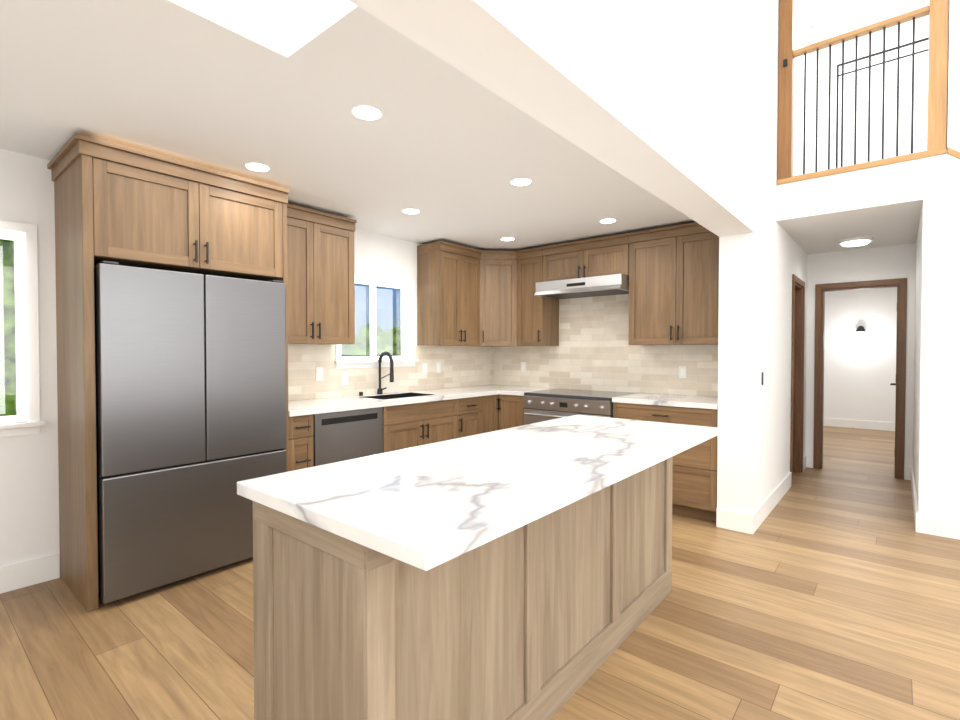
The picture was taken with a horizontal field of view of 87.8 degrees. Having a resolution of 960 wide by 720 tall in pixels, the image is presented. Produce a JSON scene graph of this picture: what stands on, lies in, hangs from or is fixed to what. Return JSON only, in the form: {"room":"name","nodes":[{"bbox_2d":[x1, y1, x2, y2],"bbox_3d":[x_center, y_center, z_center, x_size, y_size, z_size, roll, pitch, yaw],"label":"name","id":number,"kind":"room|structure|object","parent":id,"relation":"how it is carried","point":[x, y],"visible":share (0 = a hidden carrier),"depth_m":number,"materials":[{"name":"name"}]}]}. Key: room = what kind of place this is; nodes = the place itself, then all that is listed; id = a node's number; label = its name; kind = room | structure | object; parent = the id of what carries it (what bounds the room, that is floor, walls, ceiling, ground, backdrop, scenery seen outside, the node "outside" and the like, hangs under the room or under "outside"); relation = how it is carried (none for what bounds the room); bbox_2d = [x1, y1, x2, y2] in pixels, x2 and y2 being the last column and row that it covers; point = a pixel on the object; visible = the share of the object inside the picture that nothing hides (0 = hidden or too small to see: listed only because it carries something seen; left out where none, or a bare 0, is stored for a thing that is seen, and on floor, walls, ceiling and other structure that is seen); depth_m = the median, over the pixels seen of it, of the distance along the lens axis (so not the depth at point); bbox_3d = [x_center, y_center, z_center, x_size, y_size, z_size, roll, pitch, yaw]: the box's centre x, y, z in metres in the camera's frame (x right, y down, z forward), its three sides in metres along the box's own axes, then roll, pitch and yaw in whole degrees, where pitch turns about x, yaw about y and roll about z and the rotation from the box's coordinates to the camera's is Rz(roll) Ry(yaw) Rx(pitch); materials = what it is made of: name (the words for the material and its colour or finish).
{"room":"kitchen","nodes":[
{"label":"kitchen","id":0,"kind":"room"},
{"bbox_2d":[0,149,454,572],"bbox_3d":[-1.982,-0.081,3.634,0.150,2.700,6.720,1,1,40],"label":"wall","id":1,"kind":"structure","parent":0,"point":[29,500],"depth_m":2.87,"materials":[{"name":"white paint"}]},
{"bbox_2d":[0,220,45,436],"bbox_3d":[-2.906,-0.166,2.465,0.155,1.190,1.125,1,1,40],"label":"window","id":2,"kind":"structure","parent":1,"relation":"in","point":[9,426],"depth_m":2.83,"materials":[{"name":"white"}]},
{"bbox_2d":[0,554,59,593],"bbox_3d":[-3.221,1.226,2.052,0.014,0.140,2.310,1,1,40],"label":"baseboard","id":3,"kind":"structure","parent":1,"relation":"attached to","point":[27,573],"depth_m":2.83,"materials":[{"name":"white wood"}]},
{"bbox_2d":[287,203,356,344],"bbox_3d":[-1.388,-0.637,3.925,0.368,1.020,0.755,1,1,40],"label":"upper cabinet","id":4,"kind":"object","parent":1,"relation":"attached to","point":[321,277],"visible":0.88,"depth_m":3.87,"materials":[{"name":"brown wood"}]},
{"bbox_2d":[334,272,418,368],"bbox_3d":[-0.992,-0.366,4.743,0.155,0.870,0.970,1,1,40],"label":"window","id":5,"kind":"structure","parent":1,"relation":"in","point":[371,361],"depth_m":4.80,"materials":[{"name":"white"}]},
{"bbox_2d":[288,344,491,400],"bbox_3d":[-0.815,0.086,4.906,0.006,0.460,2.975,1,1,40],"label":"tiled wall","id":6,"kind":"structure","parent":1,"relation":"attached to","point":[461,366],"depth_m":4.81,"materials":[{"name":"beige tile"}]},
{"bbox_2d":[316,367,322,380],"bbox_3d":[-1.364,0.118,4.241,0.008,0.115,0.070,1,1,40],"label":"electrical outlet","id":7,"kind":"object","parent":6,"relation":"attached to","point":[319,373],"visible":1,"depth_m":4.24,"materials":[{"name":"white plastic"}]},
{"bbox_2d":[341,372,347,384],"bbox_3d":[-1.204,0.165,4.434,0.008,0.115,0.070,1,1,40],"label":"electrical outlet","id":8,"kind":"object","parent":6,"relation":"attached to","point":[344,378],"visible":1,"depth_m":4.43,"materials":[{"name":"white plastic"}]},
{"bbox_2d":[422,363,426,373],"bbox_3d":[-0.574,0.092,5.183,0.008,0.115,0.070,1,1,40],"label":"electrical outlet","id":9,"kind":"object","parent":6,"relation":"attached to","point":[424,368],"visible":1,"depth_m":5.17,"materials":[{"name":"white plastic"}]},
{"bbox_2d":[436,362,440,372],"bbox_3d":[-0.445,0.079,5.336,0.008,0.115,0.070,1,1,40],"label":"electrical outlet","id":10,"kind":"object","parent":6,"relation":"attached to","point":[438,367],"visible":1,"depth_m":5.33,"materials":[{"name":"white plastic"}]},
{"bbox_2d":[417,241,481,345],"bbox_3d":[-0.307,-0.659,5.214,0.368,1.020,0.610,1,1,40],"label":"upper cabinet","id":11,"kind":"object","parent":1,"relation":"attached to","point":[448,293],"visible":1,"depth_m":5.04,"materials":[{"name":"brown wood"}]},
{"bbox_2d":[480,250,516,346],"bbox_3d":[0.175,-0.666,5.595,0.616,1.020,0.620,1,1,40],"label":"upper cabinet","id":12,"kind":"object","parent":1,"relation":"attached to","point":[498,298],"visible":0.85,"depth_m":5.37,"materials":[{"name":"brown wood"}]},
{"bbox_2d":[492,294,717,396],"bbox_3d":[1.197,-0.173,5.151,2.700,1.230,0.006,1,1,40],"label":"tiled wall","id":13,"kind":"structure","parent":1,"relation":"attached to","point":[594,350],"depth_m":5.09,"materials":[{"name":"beige tile"}]},
{"bbox_2d":[521,362,525,371],"bbox_3d":[0.499,0.082,5.731,0.070,0.115,0.008,1,1,40],"label":"electrical outlet","id":14,"kind":"object","parent":13,"relation":"attached to","point":[523,366],"visible":1,"depth_m":5.73,"materials":[{"name":"white plastic"}]},
{"bbox_2d":[541,233,628,281],"bbox_3d":[1.099,-0.976,4.979,0.928,0.378,0.368,1,1,40],"label":"upper cabinet","id":15,"kind":"object","parent":13,"relation":"on","point":[602,256],"visible":0.77,"depth_m":4.83,"materials":[{"name":"brown wood"}]},
{"bbox_2d":[534,274,628,298],"bbox_3d":[1.054,-0.714,4.929,0.916,0.136,0.493,1,1,40],"label":"range hood","id":16,"kind":"object","parent":15,"relation":"attached to","point":[608,285],"visible":0.81,"depth_m":4.75,"materials":[{"name":"metal"}]},
{"bbox_2d":[679,366,686,378],"bbox_3d":[1.863,0.112,4.587,0.070,0.115,0.008,1,1,40],"label":"electrical outlet","id":17,"kind":"object","parent":13,"relation":"attached to","point":[682,371],"visible":1,"depth_m":4.58,"materials":[{"name":"white plastic"}]},
{"bbox_2d":[0,0,694,250],"bbox_3d":[-0.877,-1.305,2.685,2.735,0.300,6.420,1,1,40],"label":"ceiling","id":18,"kind":"structure","parent":0,"point":[281,88],"depth_m":2.35,"materials":[{"name":"white paint"}]},
{"bbox_2d":[244,162,270,171],"bbox_3d":[-1.335,-1.157,2.994,0.150,0.006,0.150,1,1,40],"label":"recessed light","id":19,"kind":"object","parent":18,"relation":"in","point":[257,166],"visible":1,"depth_m":2.98,"materials":[{"name":"white plastic"}]},
{"bbox_2d":[350,104,383,120],"bbox_3d":[-0.523,-1.145,2.312,0.150,0.006,0.150,1,1,40],"label":"recessed light","id":20,"kind":"object","parent":18,"relation":"in","point":[367,112],"visible":1,"depth_m":2.30,"materials":[{"name":"white plastic"}]},
{"bbox_2d":[401,208,420,213],"bbox_3d":[-0.545,-1.174,3.936,0.150,0.006,0.150,1,1,40],"label":"recessed light","id":21,"kind":"object","parent":18,"relation":"in","point":[411,211],"visible":1,"depth_m":3.93,"materials":[{"name":"white plastic"}]},
{"bbox_2d":[500,237,514,240],"bbox_3d":[0.272,-1.191,4.909,0.150,0.006,0.150,1,1,40],"label":"recessed light","id":22,"kind":"object","parent":18,"relation":"in","point":[507,238],"visible":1,"depth_m":4.88,"materials":[{"name":"white plastic"}]},
{"bbox_2d":[510,178,531,185],"bbox_3d":[0.267,-1.162,3.255,0.150,0.006,0.150,1,1,40],"label":"recessed light","id":23,"kind":"object","parent":18,"relation":"in","point":[520,181],"visible":1,"depth_m":3.24,"materials":[{"name":"white plastic"}]},
{"bbox_2d":[599,218,616,222],"bbox_3d":[1.083,-1.179,4.227,0.150,0.006,0.150,1,1,40],"label":"recessed light","id":24,"kind":"object","parent":18,"relation":"in","point":[609,220],"visible":1,"depth_m":4.20,"materials":[{"name":"white plastic"}]},
{"bbox_2d":[0,426,959,719],"bbox_3d":[2.965,1.310,3.541,8.180,0.080,13.200,1,1,40],"label":"floor","id":25,"kind":"structure","parent":0,"point":[830,590],"depth_m":2.35,"materials":[{"name":"brown wood"}]},
{"bbox_2d":[47,133,288,612],"bbox_3d":[-1.881,0.073,3.118,0.667,2.410,1.128,1,1,40],"label":"cabinet enclosure","id":26,"kind":"object","parent":25,"relation":"on","point":[123,205],"visible":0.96,"depth_m":2.74,"materials":[{"name":"brown wood"}]},
{"bbox_2d":[94,261,286,603],"bbox_3d":[-1.857,0.380,3.134,0.665,1.795,1.002,1,1,40],"label":"fridge","id":27,"kind":"object","parent":25,"relation":"on","point":[190,374],"visible":0.83,"depth_m":2.81,"materials":[{"name":"grey metal"}]},
{"bbox_2d":[288,414,313,470],"bbox_3d":[-1.459,0.825,3.643,0.655,0.888,0.193,1,1,40],"label":"base cabinet","id":28,"kind":"object","parent":25,"relation":"on","point":[301,452],"visible":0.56,"depth_m":3.45,"materials":[{"name":"brown wood"}]},
{"bbox_2d":[313,407,382,465],"bbox_3d":[-1.209,0.819,3.967,0.620,0.888,0.612,1,1,40],"label":"dishwasher","id":29,"kind":"object","parent":25,"relation":"on","point":[339,436],"visible":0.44,"depth_m":3.74,"materials":[{"name":"grey metal"}]},
{"bbox_2d":[383,399,456,452],"bbox_3d":[-0.717,0.809,4.527,0.655,0.888,0.868,1,1,40],"label":"base cabinet","id":30,"kind":"object","parent":25,"relation":"on","point":[405,426],"visible":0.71,"depth_m":4.30,"materials":[{"name":"brown wood"}]},
{"bbox_2d":[253,457,672,719],"bbox_3d":[0.182,0.850,2.153,0.570,0.890,2.070,1,1,40],"label":"kitchen island","id":31,"kind":"object","parent":25,"relation":"on","point":[544,618],"visible":0.62,"depth_m":1.50,"materials":[{"name":"brown wood"}]},
{"bbox_2d":[237,415,718,570],"bbox_3d":[0.255,0.386,2.084,0.840,0.040,2.130,1,1,40],"label":"island countertop","id":32,"kind":"structure","parent":31,"relation":"on","point":[426,507],"depth_m":1.53,"materials":[{"name":"stone"}]},
{"bbox_2d":[455,396,481,437],"bbox_3d":[-0.319,0.801,5.001,0.655,0.888,0.370,1,1,40],"label":"base cabinet","id":33,"kind":"object","parent":25,"relation":"on","point":[469,416],"visible":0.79,"depth_m":4.81,"materials":[{"name":"brown wood"}]},
{"bbox_2d":[481,394,525,432],"bbox_3d":[0.205,0.794,5.402,0.942,0.888,0.917,1,1,40],"label":"base cabinet","id":34,"kind":"object","parent":25,"relation":"on","point":[500,411],"visible":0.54,"depth_m":5.06,"materials":[{"name":"brown wood"}]},
{"bbox_2d":[288,384,523,416],"bbox_3d":[-0.572,0.441,4.703,0.633,0.242,2.967,1,1,40],"label":"countertop","id":35,"kind":"structure","parent":34,"relation":"on","point":[316,406],"depth_m":4.25,"materials":[{"name":"stone"}]},
{"bbox_2d":[377,351,393,393],"bbox_3d":[-0.858,0.120,4.633,0.216,0.402,0.103,1,1,40],"label":"faucet","id":36,"kind":"object","parent":35,"relation":"on","point":[391,374],"visible":1,"depth_m":4.61,"materials":[{"name":"black metal"}]},
{"bbox_2d":[500,386,558,395],"bbox_3d":[0.529,0.330,5.266,0.287,0.040,0.687,1,1,40],"label":"countertop","id":37,"kind":"structure","parent":34,"relation":"on","point":[504,391],"depth_m":5.12,"materials":[{"name":"stone"}]},
{"bbox_2d":[523,389,636,424],"bbox_3d":[0.976,0.784,4.862,0.916,0.927,0.735,1,1,40],"label":"range","id":38,"kind":"object","parent":25,"relation":"on","point":[544,405],"visible":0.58,"depth_m":4.67,"materials":[{"name":"grey metal"}]},
{"bbox_2d":[613,402,717,521],"bbox_3d":[1.679,0.813,4.310,0.850,0.888,0.695,1,1,40],"label":"base cabinet","id":39,"kind":"object","parent":25,"relation":"on","point":[694,483],"visible":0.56,"depth_m":3.94,"materials":[{"name":"brown wood"}]},
{"bbox_2d":[612,393,717,408],"bbox_3d":[1.686,0.347,4.312,0.854,0.040,0.662,1,1,40],"label":"countertop","id":40,"kind":"structure","parent":39,"relation":"on","point":[704,402],"depth_m":4.16,"materials":[{"name":"stone"}]},
{"bbox_2d":[349,0,809,513],"bbox_3d":[0.967,-1.213,2.575,0.235,5.000,8.620,1,1,40],"label":"wall","id":41,"kind":"structure","parent":0,"point":[673,103],"depth_m":2.71,"materials":[{"name":"white paint"}]},
{"bbox_2d":[748,472,791,533],"bbox_3d":[2.526,1.187,4.281,0.014,0.140,1.702,1,1,40],"label":"baseboard","id":42,"kind":"structure","parent":41,"relation":"attached to","point":[755,519],"depth_m":4.05,"materials":[{"name":"white wood"}]},
{"bbox_2d":[793,290,795,470],"bbox_3d":[3.257,0.232,5.267,0.035,2.000,0.610,1,1,40],"label":"door","id":43,"kind":"structure","parent":41,"relation":"in","point":[794,376],"depth_m":5.46,"materials":[{"name":"brown wood"}]},
{"bbox_2d":[790,274,804,485],"bbox_3d":[3.233,0.195,5.287,0.250,2.090,0.770,1,1,40],"label":"door frame","id":44,"kind":"structure","parent":41,"relation":"attached to","point":[800,291],"depth_m":5.46,"materials":[{"name":"brown wood"}]},
{"bbox_2d":[803,455,807,470],"bbox_3d":[3.666,1.164,5.634,0.020,0.140,0.288,1,1,40],"label":"baseboard","id":45,"kind":"structure","parent":41,"relation":"attached to","point":[805,459],"depth_m":5.67,"materials":[{"name":"white wood"}]},
{"bbox_2d":[803,0,889,27],"bbox_3d":[2.823,-3.736,0.973,4.610,0.100,8.620,1,1,40],"label":"ceiling","id":46,"kind":"structure","parent":0,"point":[819,12],"depth_m":5.34,"materials":[{"name":"white paint"}]},
{"bbox_2d":[776,158,923,253],"bbox_3d":[3.492,-1.355,4.671,0.936,0.330,1.920,1,1,40],"label":"ceiling","id":47,"kind":"structure","parent":0,"point":[881,206],"depth_m":4.07,"materials":[{"name":"white paint"}]},
{"bbox_2d":[838,236,872,246],"bbox_3d":[3.725,-1.169,4.948,0.280,0.050,0.280,1,1,40],"label":"light","id":48,"kind":"object","parent":47,"relation":"attached to","point":[855,241],"visible":1,"depth_m":4.88,"materials":[{"name":"white"}]},
{"bbox_2d":[777,0,959,184],"bbox_3d":[3.097,-2.449,3.793,1.425,2.567,0.122,1,1,40],"label":"railing","id":49,"kind":"object","parent":47,"relation":"on","point":[936,11],"visible":0.96,"depth_m":3.87,"materials":[{"name":"brown wood"}]},
{"bbox_2d":[836,37,928,167],"bbox_3d":[3.337,-2.025,4.094,0.675,1.030,0.015,1,1,40],"label":"guard","id":50,"kind":"object","parent":47,"relation":"on","point":[865,57],"visible":0.64,"depth_m":4.22,"materials":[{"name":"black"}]},
{"bbox_2d":[823,287,896,422],"bbox_3d":[6.598,-0.069,8.641,4.440,2.500,0.120,1,1,40],"label":"wall","id":51,"kind":"structure","parent":0,"point":[859,374],"depth_m":8.57,"materials":[{"name":"white paint"}]},
{"bbox_2d":[823,418,894,430],"bbox_3d":[6.555,1.112,8.610,4.200,0.140,0.014,1,1,40],"label":"baseboard","id":52,"kind":"structure","parent":51,"relation":"attached to","point":[889,426],"depth_m":8.61,"materials":[{"name":"white wood"}]},
{"bbox_2d":[856,326,864,334],"bbox_3d":[6.521,-0.511,8.541,0.130,0.149,0.127,1,1,40],"label":"light","id":53,"kind":"object","parent":51,"relation":"attached to","point":[860,330],"visible":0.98,"depth_m":8.51,"materials":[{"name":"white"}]},
{"bbox_2d":[805,0,928,471],"bbox_3d":[4.195,-1.263,5.414,1.060,5.000,0.120,1,1,40],"label":"wall","id":54,"kind":"structure","parent":0,"point":[885,262],"depth_m":5.33,"materials":[{"name":"white paint"}]},
{"bbox_2d":[813,278,906,478],"bbox_3d":[4.148,0.192,5.468,0.790,2.090,0.135,1,1,40],"label":"door frame","id":55,"kind":"structure","parent":54,"relation":"attached to","point":[822,289],"depth_m":5.33,"materials":[{"name":"brown wood"}]},
{"bbox_2d":[913,241,916,467],"bbox_3d":[4.031,-1.245,4.397,0.244,5.000,1.890,1,1,40],"label":"wall","id":56,"kind":"structure","parent":0,"point":[915,352],"depth_m":4.73,"materials":[{"name":"white paint"}]},
{"bbox_2d":[908,466,917,509],"bbox_3d":[3.851,1.185,4.427,0.016,0.140,1.900,1,1,40],"label":"baseboard","id":57,"kind":"structure","parent":56,"relation":"attached to","point":[910,469],"depth_m":4.53,"materials":[{"name":"white wood"}]},
{"bbox_2d":[913,0,959,518],"bbox_3d":[4.679,-1.212,2.502,3.674,5.000,0.120,1,1,40],"label":"wall","id":58,"kind":"structure","parent":0,"point":[936,444],"depth_m":3.58,"materials":[{"name":"white paint"}]},
{"bbox_2d":[914,510,959,539],"bbox_3d":[4.619,1.218,2.507,3.658,0.140,0.014,1,1,40],"label":"baseboard","id":59,"kind":"structure","parent":58,"relation":"attached to","point":[924,523],"depth_m":3.60,"materials":[{"name":"white wood"}]},
{"bbox_3d":[1.224,-0.109,5.211,2.735,2.700,0.120,1,1,40],"label":"wall","id":60,"kind":"structure","parent":0,"visible":0},
{"bbox_2d":[515,247,558,345],"bbox_3d":[0.616,-0.662,5.389,0.328,1.020,0.368,1,1,40],"label":"upper cabinet","id":61,"kind":"object","parent":60,"relation":"attached to","point":[537,320],"visible":0.9,"depth_m":5.29,"materials":[{"name":"brown wood"}]},
{"bbox_2d":[628,222,718,344],"bbox_3d":[1.783,-0.645,4.411,0.853,1.020,0.368,1,1,40],"label":"upper cabinet","id":62,"kind":"object","parent":60,"relation":"attached to","point":[674,285],"visible":0.83,"depth_m":4.31,"materials":[{"name":"brown wood"}]},
{"label":"outside","id":63,"kind":"structure","parent":0,"visible":0},
{"bbox_2d":[0,239,16,415],"bbox_3d":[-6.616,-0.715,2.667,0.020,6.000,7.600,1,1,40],"label":"trees","id":64,"kind":"object","parent":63,"point":[10,316],"depth_m":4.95,"materials":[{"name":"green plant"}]},
{"bbox_2d":[341,289,400,356],"bbox_3d":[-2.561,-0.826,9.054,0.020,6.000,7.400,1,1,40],"label":"trees","id":65,"kind":"object","parent":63,"point":[361,347],"depth_m":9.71,"materials":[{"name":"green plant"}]}
]}

